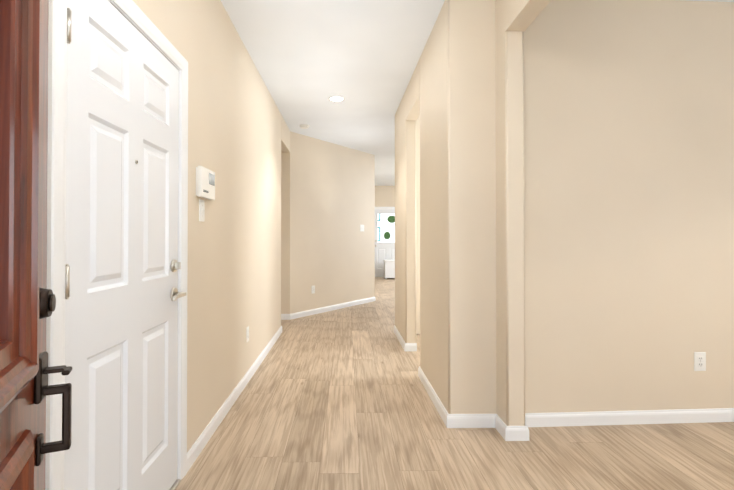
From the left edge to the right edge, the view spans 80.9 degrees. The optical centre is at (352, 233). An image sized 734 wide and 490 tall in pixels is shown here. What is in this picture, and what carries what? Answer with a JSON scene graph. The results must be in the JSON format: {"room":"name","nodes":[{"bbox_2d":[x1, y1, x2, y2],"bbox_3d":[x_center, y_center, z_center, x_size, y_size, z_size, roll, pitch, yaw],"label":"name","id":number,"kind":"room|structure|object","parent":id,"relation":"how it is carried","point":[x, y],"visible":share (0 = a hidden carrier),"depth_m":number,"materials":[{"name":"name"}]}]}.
{"room":"entrance hallway","nodes":[
{"label":"entrance hallway","id":0,"kind":"room"},
{"bbox_2d":[133,0,289,451],"bbox_3d":[-0.926,-0.146,3.092,0.120,2.740,6.330,0,-1,-1],"label":"wall","id":1,"kind":"structure","parent":0,"point":[238,136],"depth_m":2.92,"materials":[{"name":"beige paint"}]},
{"bbox_2d":[0,0,71,489],"bbox_3d":[-0.489,0.172,0.487,0.159,2.030,0.912,0,-1,-24],"label":"front door","id":2,"kind":"structure","parent":1,"relation":"in","point":[27,302],"depth_m":0.73,"materials":[{"name":"brown wood"}]},
{"bbox_2d":[45,0,187,489],"bbox_3d":[-0.899,0.164,1.685,0.134,2.093,1.012,0,-1,-1],"label":"door frame","id":3,"kind":"structure","parent":1,"relation":"attached to","point":[131,10],"depth_m":1.23,"materials":[{"name":"white wood"}]},
{"bbox_2d":[64,0,185,489],"bbox_3d":[-0.838,0.196,1.680,0.095,2.000,0.866,0,-1,-1],"label":"door","id":4,"kind":"structure","parent":1,"relation":"in","point":[122,293],"depth_m":1.58,"materials":[{"name":"white paint"}]},
{"bbox_2d":[199,199,204,221],"bbox_3d":[-0.850,-0.127,2.438,0.019,0.122,0.078,0,-1,-1],"label":"light switch","id":5,"kind":"object","parent":1,"relation":"attached to","point":[202,210],"visible":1,"depth_m":2.43,"materials":[{"name":"white plastic"}]},
{"bbox_2d":[196,166,214,199],"bbox_3d":[-0.841,-0.282,2.462,0.038,0.170,0.245,0,-1,-1],"label":"alarm keypad","id":6,"kind":"object","parent":1,"relation":"attached to","point":[205,183],"visible":1,"depth_m":2.40,"materials":[{"name":"white plastic"}]},
{"bbox_2d":[187,326,281,471],"bbox_3d":[-0.929,1.189,3.798,0.134,0.083,3.241,0,-1,-1],"label":"baseboard","id":7,"kind":"structure","parent":1,"relation":"attached to","point":[198,445],"depth_m":2.87,"materials":[{"name":"white wood"}]},
{"bbox_2d":[246,326,248,342],"bbox_3d":[-0.870,0.840,3.569,0.010,0.122,0.078,0,-1,-1],"label":"outlet","id":8,"kind":"object","parent":1,"relation":"attached to","point":[247,334],"visible":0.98,"depth_m":3.55,"materials":[{"name":"white plastic"}]},
{"bbox_2d":[281,131,374,313],"bbox_3d":[-1.438,-0.084,9.611,3.660,2.740,6.720,0,-1,-1],"label":"wall","id":9,"kind":"structure","parent":0,"point":[327,211],"depth_m":6.91,"materials":[{"name":"beige paint"}]},
{"bbox_2d":[281,314,288,319],"bbox_3d":[-1.217,1.212,6.234,0.627,0.083,0.014,0,-1,-1],"label":"baseboard","id":10,"kind":"structure","parent":9,"relation":"attached to","point":[283,316],"depth_m":6.23,"materials":[{"name":"white wood"}]},
{"bbox_2d":[311,285,314,293],"bbox_3d":[-0.610,0.873,6.656,0.010,0.122,0.078,0,-1,36],"label":"outlet","id":11,"kind":"object","parent":9,"relation":"attached to","point":[312,289],"visible":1,"depth_m":6.64,"materials":[{"name":"white plastic"}]},
{"bbox_2d":[289,297,375,319],"bbox_3d":[-0.245,1.224,7.448,1.364,0.083,2.414,0,-1,-1],"label":"baseboard","id":12,"kind":"structure","parent":9,"relation":"attached to","point":[320,310],"depth_m":6.96,"materials":[{"name":"white wood"}]},
{"bbox_2d":[375,186,394,206],"bbox_3d":[3.211,-0.052,12.976,5.730,2.740,0.120,0,-1,-1],"label":"wall","id":13,"kind":"structure","parent":0,"point":[384,196],"depth_m":12.88,"materials":[{"name":"beige paint"}]},
{"bbox_2d":[375,209,394,276],"bbox_3d":[1.067,0.295,12.892,0.890,2.020,0.122,0,-1,-1],"label":"back door","id":14,"kind":"structure","parent":13,"relation":"in","point":[384,233],"depth_m":12.92,"materials":[{"name":"white paint"}]},
{"bbox_2d":[375,207,394,208],"bbox_3d":[1.066,0.262,12.936,1.044,2.110,0.134,0,-1,-1],"label":"door frame","id":15,"kind":"structure","parent":13,"relation":"attached to","point":[384,207],"depth_m":12.88,"materials":[{"name":"white wood"}]},
{"bbox_2d":[395,24,434,390],"bbox_3d":[0.624,-0.135,4.234,0.148,2.740,2.430,0,-1,-1],"label":"wall","id":16,"kind":"structure","parent":0,"point":[418,98],"depth_m":3.92,"materials":[{"name":"beige paint"}]},
{"bbox_2d":[394,325,416,350],"bbox_3d":[0.595,1.200,4.976,0.140,0.083,0.948,0,-1,-1],"label":"baseboard","id":17,"kind":"structure","parent":16,"relation":"attached to","point":[409,346],"depth_m":4.51,"materials":[{"name":"white wood"}]},
{"bbox_2d":[418,366,447,424],"bbox_3d":[0.584,1.183,3.200,0.026,0.083,1.018,0,-1,-1],"label":"baseboard","id":18,"kind":"structure","parent":16,"relation":"attached to","point":[435,399],"depth_m":3.09,"materials":[{"name":"white wood"}]},
{"bbox_2d":[416,115,419,333],"bbox_3d":[2.480,-0.124,5.415,3.663,2.740,0.120,0,-1,-1],"label":"wall","id":19,"kind":"structure","parent":0,"point":[418,225],"depth_m":5.32,"materials":[{"name":"beige paint"}]},
{"bbox_2d":[175,277,733,489],"bbox_3d":[1.479,1.304,6.278,9.800,0.100,14.100,0,-1,-1],"label":"floor","id":20,"kind":"structure","parent":0,"point":[338,399],"depth_m":2.53,"materials":[{"name":"beige wood"}]},
{"bbox_2d":[383,259,394,278],"bbox_3d":[1.164,1.040,12.390,0.530,0.545,0.474,0,-1,-1],"label":"base cabinet","id":21,"kind":"object","parent":20,"relation":"on","point":[389,268],"visible":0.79,"depth_m":12.18,"materials":[{"name":"white paint"}]},
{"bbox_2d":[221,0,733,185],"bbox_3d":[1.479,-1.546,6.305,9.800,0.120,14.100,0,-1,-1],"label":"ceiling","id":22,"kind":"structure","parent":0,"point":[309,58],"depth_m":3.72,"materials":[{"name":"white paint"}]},
{"bbox_2d":[300,124,308,128],"bbox_3d":[-0.666,-1.470,5.944,0.136,0.041,0.136,0,-1,-1],"label":"smoke detector","id":23,"kind":"object","parent":22,"relation":"attached to","point":[304,126],"visible":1,"depth_m":5.90,"materials":[{"name":"white plastic"}]},
{"bbox_2d":[328,96,344,101],"bbox_3d":[-0.180,-1.497,4.801,0.194,0.006,0.194,0,-1,-1],"label":"recessed light","id":24,"kind":"object","parent":22,"relation":"in","point":[336,98],"visible":1,"depth_m":4.78,"materials":[{"name":"white plastic"}]},
{"bbox_2d":[495,0,550,425],"bbox_3d":[0.982,-0.162,1.399,0.113,2.740,2.650,0,-1,-1],"label":"wall","id":25,"kind":"structure","parent":0,"point":[514,19],"depth_m":2.55,"materials":[{"name":"beige paint"}]},
{"bbox_2d":[435,0,733,413],"bbox_3d":[2.674,-0.148,2.893,4.145,2.740,0.290,0,-1,-1],"label":"wall","id":26,"kind":"structure","parent":0,"point":[629,191],"depth_m":2.76,"materials":[{"name":"beige paint"}]},
{"bbox_2d":[446,414,501,433],"bbox_3d":[0.758,1.179,2.689,0.299,0.083,0.039,0,-1,-1],"label":"baseboard","id":27,"kind":"structure","parent":26,"relation":"attached to","point":[452,420],"depth_m":2.69,"materials":[{"name":"white wood"}]},
{"bbox_2d":[502,408,733,433],"bbox_3d":[2.884,1.180,2.804,3.730,0.083,0.209,0,-1,-1],"label":"baseboard","id":28,"kind":"structure","parent":26,"relation":"attached to","point":[521,433],"depth_m":2.74,"materials":[{"name":"white wood"}]},
{"bbox_2d":[694,352,705,370],"bbox_3d":[2.250,0.832,2.786,0.078,0.122,0.012,0,-1,-1],"label":"outlet","id":29,"kind":"object","parent":26,"relation":"attached to","point":[699,361],"visible":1,"depth_m":2.78,"materials":[{"name":"white plastic"}]}
]}

